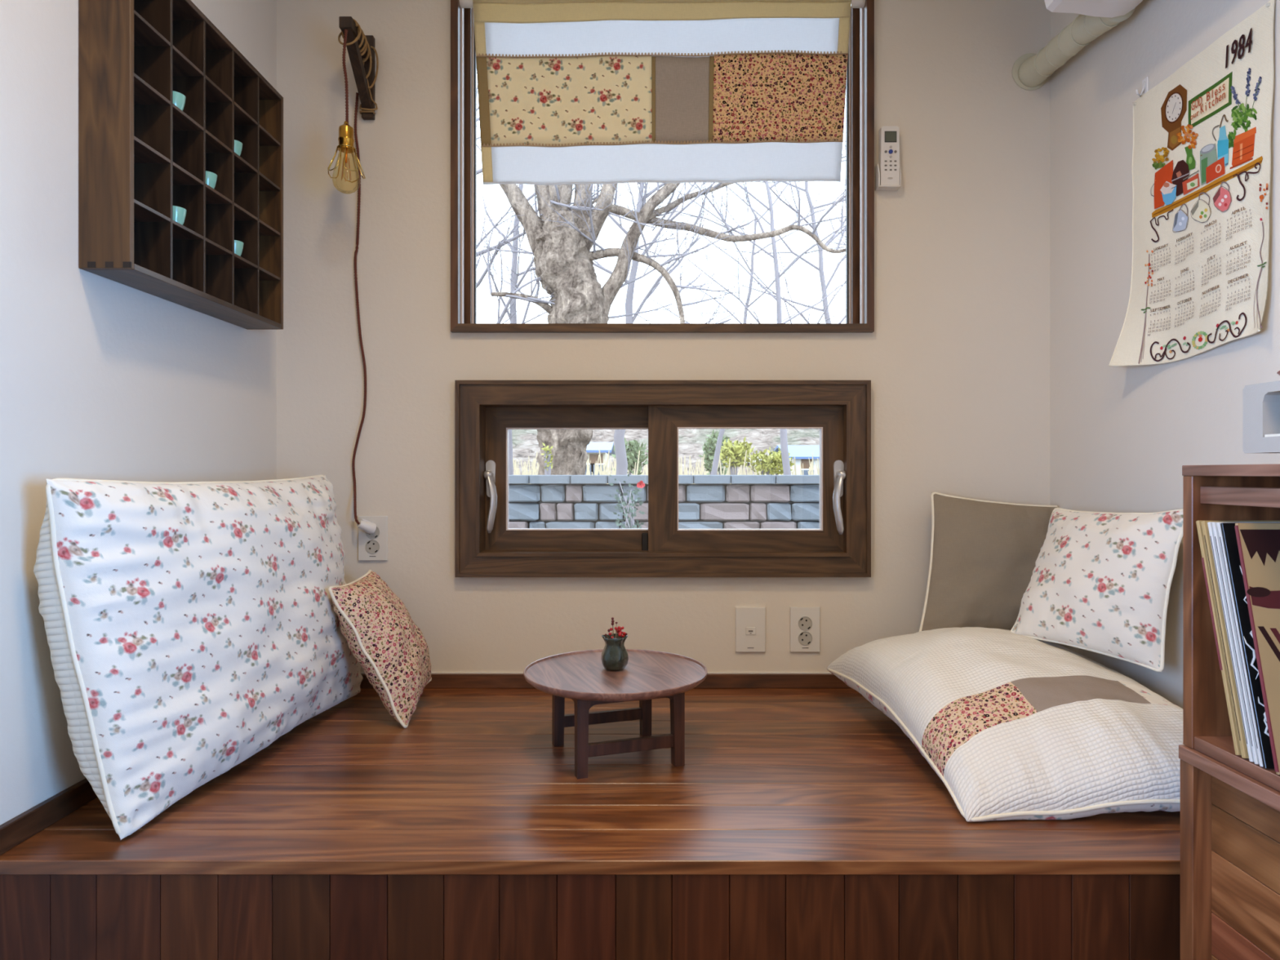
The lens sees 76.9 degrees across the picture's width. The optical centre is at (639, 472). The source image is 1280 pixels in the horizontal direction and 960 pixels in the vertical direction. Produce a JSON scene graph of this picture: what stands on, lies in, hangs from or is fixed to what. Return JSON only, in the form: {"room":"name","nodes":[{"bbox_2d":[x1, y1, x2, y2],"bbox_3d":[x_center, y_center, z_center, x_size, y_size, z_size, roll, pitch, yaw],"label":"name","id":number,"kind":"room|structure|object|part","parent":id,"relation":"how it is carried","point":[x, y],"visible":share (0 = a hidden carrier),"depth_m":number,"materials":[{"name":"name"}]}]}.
{"room":"sitting nook","nodes":[
{"label":"sitting nook","id":0,"kind":"room"},
{"bbox_2d":[0,0,276,825],"bbox_3d":[-0.981,-0.269,-0.270,0.150,2.450,4.560,0,0,0],"label":"wall","id":1,"kind":"structure","parent":0,"point":[101,378],"depth_m":1.26,"materials":[{"name":"paint"}]},
{"bbox_2d":[0,777,97,855],"bbox_3d":[-0.900,0.517,1.557,0.012,0.037,0.882,0,0,0],"label":"baseboard","id":2,"kind":"structure","parent":1,"relation":"attached to","point":[16,830],"depth_m":1.21,"materials":[{"name":"brown wood"}]},
{"bbox_2d":[78,0,283,329],"bbox_3d":[-0.863,-0.597,1.579,0.085,0.535,0.559,0,0,0],"label":"wall shelf","id":3,"kind":"object","parent":1,"relation":"attached to","point":[141,156],"visible":1,"depth_m":1.49,"materials":[{"name":"brown wood"}]},
{"bbox_3d":[-0.864,-0.597,1.305,0.084,0.535,0.010,0,0,0],"label":"panel","id":4,"kind":"part","parent":3,"relation":"part of","materials":[{"name":"brown wood"}]},
{"bbox_2d":[173,90,186,111],"bbox_3d":[-0.847,-0.668,1.465,0.038,0.035,0.038,0,0,0],"label":"cup","id":5,"kind":"object","parent":3,"relation":"on","point":[179,99],"visible":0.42,"depth_m":1.46,"materials":[{"name":"green ceramic"}]},
{"bbox_2d":[173,205,186,225],"bbox_3d":[-0.847,-0.463,1.468,0.038,0.035,0.038,0,0,0],"label":"cup","id":6,"kind":"object","parent":3,"relation":"on","point":[179,213],"visible":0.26,"depth_m":1.46,"materials":[{"name":"green ceramic"}]},
{"bbox_3d":[-0.864,-0.334,1.579,0.084,0.010,0.538,0,0,0],"label":"panel","id":7,"kind":"part","parent":3,"relation":"part of","materials":[{"name":"brown wood"}]},
{"bbox_2d":[205,170,217,188],"bbox_3d":[-0.847,-0.565,1.575,0.038,0.035,0.038,0,0,0],"label":"cup","id":8,"kind":"object","parent":3,"relation":"on","point":[211,177],"visible":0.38,"depth_m":1.57,"materials":[{"name":"green ceramic"}]},
{"bbox_3d":[-0.864,-0.859,1.579,0.084,0.010,0.538,0,0,0],"label":"panel","id":9,"kind":"part","parent":3,"relation":"part of","materials":[{"name":"brown wood"}]},
{"bbox_2d":[234,139,242,155],"bbox_3d":[-0.847,-0.668,1.676,0.038,0.035,0.038,0,0,0],"label":"cup","id":10,"kind":"object","parent":3,"relation":"on","point":[237,144],"visible":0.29,"depth_m":1.67,"materials":[{"name":"green ceramic"}]},
{"bbox_2d":[234,240,244,256],"bbox_3d":[-0.847,-0.463,1.681,0.038,0.035,0.038,0,0,0],"label":"cup","id":11,"kind":"object","parent":3,"relation":"on","point":[238,245],"visible":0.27,"depth_m":1.67,"materials":[{"name":"green ceramic"}]},
{"bbox_3d":[-0.864,-0.597,1.854,0.084,0.535,0.010,0,0,0],"label":"panel","id":12,"kind":"part","parent":3,"relation":"part of","materials":[{"name":"brown wood"}]},
{"bbox_2d":[276,0,1050,671],"bbox_3d":[0.058,-0.269,2.090,2.249,2.450,0.160,0,0,0],"label":"wall","id":13,"kind":"structure","parent":0,"point":[956,359],"depth_m":2.01,"materials":[{"name":"paint"}]},
{"bbox_2d":[328,16,378,182],"bbox_3d":[-0.676,-0.862,1.914,0.081,0.440,0.196,0,0,0],"label":"pendant bulb","id":14,"kind":"object","parent":13,"relation":"attached to","point":[345,139],"depth_m":1.89,"materials":[{"name":"brown wood"}]},
{"bbox_3d":[-0.675,-0.908,1.849,0.009,0.216,0.020,0,0,14],"label":"hanging cord","id":15,"kind":"part","parent":14,"relation":"part of","materials":[{"name":"brown fabric"}]},
{"bbox_2d":[337,120,355,153],"bbox_3d":[-0.676,-0.773,1.855,0.038,0.066,0.038,0,0,0],"label":"socket","id":16,"kind":"object","parent":14,"relation":"attached to","point":[345,139],"depth_m":1.84,"materials":[{"name":"gold metal"}]},
{"bbox_3d":[-0.675,-1.031,1.919,0.029,0.026,0.149,0,0,0],"label":"arm","id":17,"kind":"part","parent":14,"relation":"part of","materials":[{"name":"brown wood"}]},
{"bbox_3d":[-0.672,-0.980,1.927,0.055,0.204,0.166,0,0,3],"label":"lamp bracket","id":18,"kind":"part","parent":14,"relation":"part of","materials":[{"name":"brown wood"}]},
{"bbox_3d":[-0.675,-0.980,2.002,0.029,0.204,0.016,0,0,0],"label":"wall plate","id":19,"kind":"part","parent":14,"relation":"part of","materials":[{"name":"brown wood"}]},
{"bbox_2d":[351,92,376,534],"bbox_3d":[-0.681,-0.394,1.993,0.053,1.096,0.051,0,0,-27],"label":"power cord","id":20,"kind":"object","parent":13,"relation":"attached to","point":[367,526],"visible":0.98,"depth_m":2.00,"materials":[{"name":"brown plastic"}]},
{"bbox_3d":[-0.696,-0.407,1.983,0.037,1.070,0.046,0,0,0],"label":"cord","id":21,"kind":"part","parent":20,"relation":"part of","materials":[{"name":"brown fabric"}]},
{"bbox_2d":[358,515,387,560],"bbox_3d":[-0.664,0.164,2.005,0.073,0.111,0.009,0,0,0],"label":"wall socket","id":22,"kind":"object","parent":13,"relation":"attached to","point":[373,547],"visible":0.85,"depth_m":2.00,"materials":[{"name":"beige plastic"}]},
{"bbox_2d":[360,671,831,673],"bbox_3d":[0.058,0.499,2.008,1.929,0.003,0.004,0,0,0],"label":"trim","id":23,"kind":"structure","parent":13,"relation":"attached to","point":[360,672],"depth_m":2.01,"materials":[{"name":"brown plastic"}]},
{"bbox_2d":[360,673,851,688],"bbox_3d":[0.058,0.518,2.004,1.929,0.035,0.012,0,0,0],"label":"baseboard","id":24,"kind":"structure","parent":13,"relation":"attached to","point":[438,680],"depth_m":2.00,"materials":[{"name":"brown wood"}]},
{"bbox_2d":[450,0,874,333],"bbox_3d":[0.055,-0.853,2.066,1.047,1.011,0.148,0,0,0],"label":"window","id":25,"kind":"structure","parent":13,"relation":"in","point":[860,86],"depth_m":2.02,"materials":[{"name":"brown wood"}]},
{"bbox_2d":[459,0,865,8],"bbox_3d":[0.057,-1.178,2.018,1.016,0.029,0.029,0,0,0],"label":"curtain rod","id":26,"kind":"object","parent":25,"relation":"attached to","point":[463,3],"visible":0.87,"depth_m":2.01,"materials":[{"name":"white plastic"}]},
{"bbox_2d":[472,0,851,185],"bbox_3d":[0.054,-0.970,2.006,0.945,0.506,0.016,0,0,0],"label":"window curtain","id":27,"kind":"object","parent":26,"relation":"hanging from","point":[570,91],"visible":1,"depth_m":2.01,"materials":[{"name":"beige fabric"}]},
{"bbox_3d":[0.055,-0.819,2.005,0.901,0.022,0.015,0,0,0],"label":"lace trim","id":28,"kind":"part","parent":27,"relation":"part of","materials":[{"name":"white fabric"}]},
{"bbox_3d":[0.055,-1.039,2.005,0.925,0.017,0.013,0,0,0],"label":"lace trim","id":29,"kind":"part","parent":27,"relation":"part of","materials":[{"name":"white fabric"}]},
{"bbox_2d":[454,380,871,577],"bbox_3d":[0.057,0.016,2.051,1.024,0.485,0.159,0,0,0],"label":"window","id":30,"kind":"structure","parent":13,"relation":"in","point":[485,411],"depth_m":1.99,"materials":[{"name":"brown wood"}]},
{"bbox_3d":[-0.380,0.073,2.040,0.031,0.159,0.053,0,0,-23],"label":"lever","id":31,"kind":"part","parent":30,"relation":"part of","materials":[{"name":"silver metal"}]},
{"bbox_3d":[-0.381,0.016,2.058,0.025,0.095,0.009,0,0,0],"label":"handle","id":32,"kind":"part","parent":30,"relation":"part of","materials":[{"name":"silver metal"}]},
{"bbox_3d":[-0.184,0.020,2.079,0.466,0.419,0.034,0,0,0],"label":"sash","id":33,"kind":"part","parent":30,"relation":"part of","materials":[{"name":"brown wood"}]},
{"bbox_3d":[0.276,0.019,2.035,0.509,0.400,0.034,0,0,0],"label":"sash","id":34,"kind":"part","parent":30,"relation":"part of","materials":[{"name":"brown wood"}]},
{"bbox_3d":[0.496,0.016,2.014,0.025,0.093,0.009,0,0,0],"label":"handle","id":35,"kind":"part","parent":30,"relation":"part of","materials":[{"name":"silver metal"}]},
{"bbox_3d":[0.495,0.073,1.996,0.031,0.159,0.053,0,0,23],"label":"lever","id":36,"kind":"part","parent":30,"relation":"part of","materials":[{"name":"silver metal"}]},
{"bbox_2d":[735,606,765,652],"bbox_3d":[0.275,0.391,2.005,0.074,0.112,0.009,0,0,0],"label":"wall socket","id":37,"kind":"object","parent":13,"relation":"attached to","point":[750,621],"visible":1,"depth_m":2.00,"materials":[{"name":"beige plastic"}]},
{"bbox_2d":[790,606,820,652],"bbox_3d":[0.410,0.391,2.005,0.074,0.112,0.009,0,0,0],"label":"wall socket","id":38,"kind":"object","parent":13,"relation":"attached to","point":[805,621],"visible":1,"depth_m":2.00,"materials":[{"name":"beige plastic"}]},
{"bbox_2d":[875,164,901,190],"bbox_3d":[0.613,-0.731,1.995,0.055,0.059,0.030,0,0,0],"label":"remote holder","id":39,"kind":"object","parent":13,"relation":"attached to","point":[877,187],"visible":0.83,"depth_m":1.99,"materials":[{"name":"white plastic"}]},
{"bbox_2d":[878,125,899,185],"bbox_3d":[0.615,-0.779,1.992,0.046,0.146,0.022,0,0,0],"label":"remote control","id":40,"kind":"object","parent":39,"relation":"in","point":[889,135],"visible":1,"depth_m":1.98,"materials":[{"name":"white plastic"}]},
{"bbox_2d":[1050,0,1279,708],"bbox_3d":[1.098,-0.269,-0.270,0.150,2.450,4.560,0,0,0],"label":"wall","id":41,"kind":"structure","parent":0,"point":[1122,437],"depth_m":1.72,"materials":[{"name":"paint"}]},
{"bbox_2d":[1012,8,1135,90],"bbox_3d":[0.973,-0.978,1.813,0.092,0.129,0.392,0,0,0],"label":"pipe","id":42,"kind":"object","parent":41,"relation":"attached to","point":[1030,71],"visible":0.85,"depth_m":1.83,"materials":[{"name":"white plastic"}]},
{"bbox_2d":[1044,0,1142,17],"bbox_3d":[0.914,-1.066,1.210,0.216,0.306,0.820,0,0,0],"label":"air conditioner","id":43,"kind":"object","parent":41,"relation":"attached to","point":[1097,8],"visible":1,"depth_m":1.60,"materials":[{"name":"white plastic"}]},
{"bbox_2d":[1135,75,1148,97],"bbox_3d":[1.011,-0.777,1.629,0.022,0.039,0.018,0,0,0],"label":"wall hook","id":44,"kind":"object","parent":41,"relation":"attached to","point":[1145,82],"visible":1,"depth_m":1.63,"materials":[{"name":"white plastic"}]},
{"bbox_3d":[1.011,-0.774,1.629,0.021,0.031,0.004,0,0,0],"label":"hook arm","id":45,"kind":"part","parent":44,"relation":"part of","materials":[{"name":"white plastic"}]},
{"bbox_2d":[1108,0,1275,366],"bbox_3d":[0.994,-0.487,1.475,0.056,0.551,0.376,0,0,0],"label":"calendar","id":46,"kind":"object","parent":44,"relation":"hanging from","point":[1201,166],"visible":1,"depth_m":1.46,"materials":[{"name":"fabric"}]},
{"bbox_2d":[1150,208,1173,242],"bbox_3d":[1.016,-0.478,1.571,0.001,0.051,0.066,0,0,-3],"label":"print","id":47,"kind":"object","parent":46,"relation":"on","point":[1161,220],"depth_m":1.57},
{"bbox_2d":[1150,312,1246,361],"bbox_3d":[1.011,-0.242,1.468,0.010,0.053,0.247,0,0,0],"label":"print","id":48,"kind":"object","parent":46,"relation":"on","point":[1180,340],"depth_m":1.47},
{"bbox_2d":[1137,182,1267,364],"bbox_3d":[1.005,-0.344,1.455,0.025,0.255,0.338,0,0,0],"label":"print","id":49,"kind":"object","parent":46,"relation":"on","point":[1203,278],"depth_m":1.45},
{"bbox_2d":[1150,67,1262,232],"bbox_3d":[1.016,-0.591,1.457,0.006,0.284,0.291,0,0,0],"label":"print","id":50,"kind":"object","parent":46,"relation":"on","point":[1206,124],"depth_m":1.45},
{"bbox_2d":[1233,162,1260,200],"bbox_3d":[1.013,-0.483,1.346,0.001,0.050,0.065,0,0,2],"label":"print","id":51,"kind":"object","parent":46,"relation":"on","point":[1246,175],"depth_m":1.35},
{"bbox_3d":[0.058,1.006,-0.190,2.229,0.100,4.720,0,0,0],"label":"floor","id":52,"kind":"structure","parent":0,"visible":0},
{"bbox_2d":[0,688,1180,959],"bbox_3d":[0.058,0.746,1.561,1.927,0.420,0.896,0,0,0],"label":"wooden platform","id":53,"kind":"object","parent":52,"relation":"on","point":[795,824],"visible":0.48,"depth_m":1.12,"materials":[{"name":"brown wood"}]},
{"bbox_2d":[33,475,363,839],"bbox_3d":[-0.751,0.269,1.535,0.203,0.527,0.817,0,0,8],"label":"cushion","id":54,"kind":"object","parent":53,"relation":"on","point":[190,627],"visible":0.98,"depth_m":1.28,"materials":[{"name":"fabric"}]},
{"bbox_2d":[328,569,431,728],"bbox_3d":[-0.562,0.382,1.782,0.175,0.308,0.261,0,0,0],"label":"cushion","id":55,"kind":"object","parent":53,"relation":"on","point":[379,630],"visible":1,"depth_m":1.70,"materials":[{"name":"fabric"}]},
{"bbox_2d":[523,648,707,779],"bbox_3d":[-0.046,0.455,1.534,0.348,0.162,0.348,0,0,-19],"label":"round table","id":56,"kind":"object","parent":53,"relation":"on","point":[581,677],"visible":0.98,"depth_m":1.48,"materials":[{"name":"brown wood"}]},
{"bbox_3d":[-0.150,0.465,1.583,0.036,0.142,0.036,0,0,-19],"label":"leg","id":57,"kind":"part","parent":56,"relation":"part of","materials":[{"name":"brown wood"}]},
{"bbox_3d":[-0.098,0.465,1.431,0.036,0.142,0.036,0,0,-19],"label":"leg","id":58,"kind":"part","parent":56,"relation":"part of","materials":[{"name":"brown wood"}]},
{"bbox_2d":[600,633,628,671],"bbox_3d":[-0.049,0.346,1.549,0.053,0.063,0.053,0,0,0],"label":"flower vase","id":59,"kind":"object","parent":56,"relation":"on","point":[615,656],"visible":0.97,"depth_m":1.53,"materials":[{"name":"green ceramic"}]},
{"bbox_2d":[604,617,627,638],"bbox_3d":[-0.047,0.313,1.548,0.038,0.070,0.032,0,0,-34],"label":"dried flowers","id":60,"kind":"object","parent":59,"relation":"in","point":[618,629],"visible":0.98,"depth_m":1.55,"materials":[{"name":"red plant"}]},
{"bbox_3d":[0.006,0.465,1.637,0.036,0.142,0.036,0,0,-19],"label":"leg","id":61,"kind":"part","parent":56,"relation":"part of","materials":[{"name":"brown wood"}]},
{"bbox_3d":[0.058,0.465,1.485,0.036,0.142,0.036,0,0,-19],"label":"leg","id":62,"kind":"part","parent":56,"relation":"part of","materials":[{"name":"brown wood"}]},
{"bbox_2d":[826,626,1184,822],"bbox_3d":[0.740,0.431,1.551,0.559,0.207,0.744,0,0,-3],"label":"floor cushion","id":63,"kind":"object","parent":53,"relation":"on","point":[1013,726],"visible":0.91,"depth_m":1.34,"materials":[{"name":"fabric"}]},
{"bbox_2d":[919,492,1057,631],"bbox_3d":[0.827,0.224,1.903,0.380,0.353,0.100,0,0,-5],"label":"cushion","id":64,"kind":"object","parent":63,"relation":"on","point":[984,553],"visible":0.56,"depth_m":1.88,"materials":[{"name":"fabric"}]},
{"bbox_2d":[1009,507,1182,671],"bbox_3d":[0.892,0.214,1.611,0.172,0.296,0.360,0,0,-15],"label":"cushion","id":65,"kind":"object","parent":63,"relation":"on","point":[1100,582],"visible":0.98,"depth_m":1.54,"materials":[{"name":"fabric"}]},
{"bbox_2d":[1178,745,1279,959],"bbox_3d":[0.867,0.659,0.785,0.307,0.595,0.570,0,0,0],"label":"base cabinet","id":66,"kind":"object","parent":52,"relation":"on","point":[1230,819],"visible":1,"depth_m":1.01,"materials":[{"name":"brown wood"}]},
{"bbox_3d":[0.868,0.668,1.057,0.305,0.577,0.025,0,0,0],"label":"panel","id":67,"kind":"part","parent":66,"relation":"part of","materials":[{"name":"brown wood"}]},
{"bbox_2d":[1182,463,1279,791],"bbox_3d":[0.870,0.176,0.785,0.302,0.370,0.570,0,0,0],"label":"shelf","id":68,"kind":"object","parent":66,"relation":"on","point":[1214,492],"visible":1,"depth_m":1.05,"materials":[{"name":"brown wood"}]},
{"bbox_2d":[1195,520,1241,755],"bbox_3d":[0.864,0.203,1.011,0.286,0.280,0.075,0,0,0],"label":"record sleeve","id":69,"kind":"object","parent":68,"relation":"in","point":[1204,557],"visible":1,"depth_m":1.01,"materials":[{"name":"brown cardboard"}]},
{"bbox_2d":[1212,522,1259,764],"bbox_3d":[0.864,0.203,0.981,0.286,0.280,0.075,0,0,0],"label":"record sleeve","id":70,"kind":"object","parent":68,"relation":"in","point":[1215,526],"visible":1,"depth_m":0.98,"materials":[{"name":"beige"}]},
{"bbox_3d":[0.736,0.029,0.785,0.012,0.022,0.533,0,0,0],"label":"rail","id":71,"kind":"part","parent":68,"relation":"part of","materials":[{"name":"brown wood"}]},
{"bbox_2d":[1217,522,1263,766],"bbox_3d":[0.864,0.203,0.973,0.286,0.280,0.074,0,0,0],"label":"record sleeve","id":72,"kind":"object","parent":68,"relation":"in","point":[1238,637],"visible":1,"depth_m":0.97,"materials":[{"name":"beige"}]},
{"bbox_2d":[1200,520,1279,758],"bbox_3d":[0.864,0.203,1.000,0.286,0.280,0.076,0,0,0],"label":"record sleeve","id":73,"kind":"object","parent":68,"relation":"in","point":[1243,748],"visible":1,"depth_m":1.00,"materials":[{"name":"brown cardboard"}]},
{"bbox_2d":[1207,521,1279,761],"bbox_3d":[0.864,0.203,0.989,0.286,0.280,0.075,0,0,0],"label":"record sleeve","id":74,"kind":"object","parent":68,"relation":"in","point":[1210,523],"visible":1,"depth_m":0.99,"materials":[{"name":"beige cardboard"}]},
{"bbox_2d":[1220,522,1279,768],"bbox_3d":[0.865,0.203,0.967,0.285,0.280,0.074,0,0,0],"label":"book","id":75,"kind":"object","parent":68,"relation":"in","point":[1228,529],"visible":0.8,"depth_m":0.97,"materials":[{"name":"black paper"}]},
{"bbox_2d":[1240,566,1269,736],"bbox_3d":[0.733,0.218,0.961,0.019,0.209,0.053,0,0,0],"label":"print","id":76,"kind":"object","parent":75,"relation":"attached to","point":[1246,633],"depth_m":0.96,"materials":[{"name":"beige"}]},
{"bbox_2d":[1234,523,1279,774],"bbox_3d":[0.864,0.202,0.945,0.287,0.281,0.068,0,0,0],"label":"book","id":77,"kind":"object","parent":68,"relation":"in","point":[1258,544],"visible":1,"depth_m":0.95,"materials":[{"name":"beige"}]},
{"bbox_2d":[1246,586,1271,596],"bbox_3d":[0.734,0.142,0.957,0.028,0.012,0.003,0,0,0],"label":"print","id":78,"kind":"object","parent":77,"relation":"on","point":[1251,591],"depth_m":0.96,"materials":[{"name":"red paper"}]},
{"bbox_2d":[1240,529,1279,565],"bbox_3d":[0.823,0.090,0.969,0.198,0.043,0.010,0,0,0],"label":"print","id":79,"kind":"object","parent":77,"relation":"attached to","point":[1257,547],"depth_m":0.97,"materials":[{"name":"red paper"}]},
{"bbox_2d":[1248,586,1279,608],"bbox_3d":[0.773,0.151,0.955,0.098,0.031,0.006,0,0,1],"label":"print","id":80,"kind":"object","parent":77,"relation":"attached to","point":[1260,597],"depth_m":0.96,"materials":[{"name":"red paper"}]},
{"bbox_2d":[1257,626,1279,661],"bbox_3d":[0.747,0.218,0.940,0.042,0.073,0.017,0,0,0],"label":"print","id":81,"kind":"object","parent":77,"relation":"attached to","point":[1268,637],"depth_m":0.94,"materials":[{"name":"red"}]},
{"bbox_2d":[1270,627,1279,644],"bbox_3d":[0.761,0.220,0.939,0.045,0.073,0.004,0,0,25],"label":"print","id":82,"kind":"object","parent":77,"relation":"attached to","point":[1274,632],"depth_m":0.95,"materials":[{"name":"red"}]},
{"bbox_2d":[1242,380,1279,453],"bbox_3d":[0.832,-0.059,0.872,0.150,0.099,0.284,0,0,0],"label":"radio","id":83,"kind":"object","parent":68,"relation":"on","point":[1260,402],"visible":1,"depth_m":0.98,"materials":[{"name":"plastic"}]},
{"label":"outside","id":84,"kind":"structure","parent":0,"visible":0},
{"bbox_3d":[0.000,1.116,46.090,120.000,0.280,87.820,0,0,0],"label":"ground","id":85,"kind":"structure","parent":84,"visible":0},
{"bbox_2d":[541,442,553,475],"bbox_3d":[-0.940,0.351,8.188,0.133,1.310,0.126,0,0,-14],"label":"shrub","id":86,"kind":"object","parent":85,"relation":"on","point":[548,457],"visible":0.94,"depth_m":8.19,"materials":[{"name":"yellow plant"}]},
{"bbox_2d":[476,80,631,323],"bbox_3d":[-2.193,-2.672,10.235,4.239,7.412,3.180,0,0,-20],"label":"bare tree","id":87,"kind":"object","parent":85,"relation":"on","point":[480,253],"visible":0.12,"depth_m":10.25,"materials":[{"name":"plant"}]},
{"bbox_2d":[476,106,647,475],"bbox_3d":[-1.277,-2.677,11.855,3.487,7.380,2.983,0,0,4],"label":"bare tree","id":88,"kind":"object","parent":85,"relation":"on","point":[513,309],"visible":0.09,"depth_m":11.78,"materials":[{"name":"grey plant"}]},
{"bbox_2d":[585,442,614,484],"bbox_3d":[-2.483,-0.354,45.000,2.000,2.659,6.700,0,0,0],"label":"house","id":89,"kind":"structure","parent":85,"relation":"on","point":[593,451],"depth_m":42.00,"materials":[{"name":"grey"}]},
{"bbox_3d":[-2.808,-0.017,41.955,0.760,0.760,0.030,0,0,0],"label":"pane","id":90,"kind":"part","parent":89,"relation":"part of","materials":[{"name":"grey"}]},
{"bbox_3d":[-2.283,0.016,41.995,0.700,1.920,0.050,0,0,0],"label":"door","id":91,"kind":"part","parent":89,"relation":"part of","materials":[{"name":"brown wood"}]},
{"bbox_3d":[-2.158,-0.017,41.955,0.760,0.760,0.030,0,0,0],"label":"pane","id":92,"kind":"part","parent":89,"relation":"part of","materials":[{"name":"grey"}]},
{"bbox_2d":[608,474,645,528],"bbox_3d":[-0.099,0.495,6.135,0.282,0.965,0.319,0,0,0],"label":"rose bush","id":93,"kind":"object","parent":85,"relation":"on","point":[627,510],"visible":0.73,"depth_m":6.10,"materials":[{"name":"green plant"}]},
{"bbox_2d":[611,437,648,475],"bbox_3d":[-0.230,-0.014,21.963,1.109,2.046,0.860,0,0,0],"label":"shrub","id":94,"kind":"object","parent":85,"relation":"on","point":[634,446],"visible":0.67,"depth_m":21.90,"materials":[{"name":"green plant"}]},
{"bbox_2d":[486,182,796,475],"bbox_3d":[0.231,-2.528,11.248,5.083,7.079,3.088,0,0,-13],"label":"bare tree","id":95,"kind":"object","parent":85,"relation":"on","point":[619,439],"visible":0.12,"depth_m":11.30,"materials":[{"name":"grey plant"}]},
{"bbox_2d":[476,147,845,484],"bbox_3d":[0.501,-1.218,8.611,5.578,6.325,2.649,0,0,0],"label":"tree","id":96,"kind":"object","parent":85,"relation":"on","point":[561,240],"visible":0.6,"depth_m":8.85,"materials":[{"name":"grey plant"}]},
{"bbox_2d":[508,475,819,528],"bbox_3d":[0.115,0.507,6.600,6.351,0.968,0.300,0,0,0],"label":"wall","id":97,"kind":"structure","parent":85,"relation":"on","point":[549,501],"depth_m":6.51,"materials":[{"name":"stone"}]},
{"bbox_2d":[512,448,819,484],"bbox_3d":[0.983,0.236,25.004,30.402,1.500,17.985,0,0,0],"label":"dry grass","id":98,"kind":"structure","parent":85,"relation":"on","point":[701,469],"depth_m":20.58,"materials":[{"name":"beige plant"}]},
{"bbox_2d":[698,429,730,475],"bbox_3d":[1.852,-0.027,19.997,0.822,2.070,0.610,0,0,0],"label":"shrub","id":99,"kind":"object","parent":85,"relation":"on","point":[708,455],"visible":0.61,"depth_m":19.94,"materials":[{"name":"green plant"}]},
{"bbox_2d":[597,166,845,475],"bbox_3d":[1.524,-3.179,14.094,5.276,8.377,3.665,0,0,6],"label":"bare tree","id":100,"kind":"object","parent":85,"relation":"on","point":[716,459],"visible":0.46,"depth_m":13.99,"materials":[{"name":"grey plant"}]},
{"bbox_2d":[720,436,755,484],"bbox_3d":[2.137,0.094,17.999,0.889,1.830,0.721,0,0,0],"label":"shrub","id":101,"kind":"object","parent":85,"relation":"on","point":[735,452],"visible":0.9,"depth_m":17.90,"materials":[{"name":"yellow plant"}]},
{"bbox_2d":[649,100,845,475],"bbox_3d":[2.039,-3.905,13.194,6.735,9.883,3.864,0,0,-12],"label":"bare tree","id":102,"kind":"object","parent":85,"relation":"on","point":[784,440],"visible":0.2,"depth_m":12.98,"materials":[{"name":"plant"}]},
{"bbox_2d":[649,120,845,323],"bbox_3d":[3.074,-3.989,14.865,6.752,9.989,3.910,0,0,-8],"label":"bare tree","id":103,"kind":"object","parent":85,"relation":"on","point":[820,268],"visible":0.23,"depth_m":14.99,"materials":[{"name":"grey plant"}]},
{"bbox_2d":[747,446,794,484],"bbox_3d":[2.615,0.240,16.009,0.941,1.537,0.726,0,0,0],"label":"shrub","id":104,"kind":"object","parent":85,"relation":"on","point":[768,464],"visible":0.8,"depth_m":15.92,"materials":[{"name":"yellow plant"}]},
{"bbox_2d":[773,444,819,475],"bbox_3d":[10.368,-0.335,49.000,4.059,2.623,6.700,0,0,0],"label":"house","id":105,"kind":"structure","parent":85,"relation":"on","point":[802,453],"depth_m":46.10,"materials":[{"name":"grey"}]},
{"bbox_3d":[9.539,0.016,45.995,0.700,1.920,0.050,0,0,0],"label":"door","id":106,"kind":"part","parent":105,"relation":"part of","materials":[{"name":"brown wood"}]},
{"bbox_3d":[9.529,0.247,45.955,0.760,0.760,0.030,0,0,0],"label":"pane","id":107,"kind":"part","parent":105,"relation":"part of","materials":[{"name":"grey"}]},
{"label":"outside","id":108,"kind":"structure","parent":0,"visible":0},
{"bbox_2d":[511,428,819,475],"bbox_3d":[0.000,-2.271,71.000,140.000,6.655,26.000,0,0,0],"label":"hill","id":109,"kind":"structure","parent":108,"point":[691,441],"depth_m":68.97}
]}

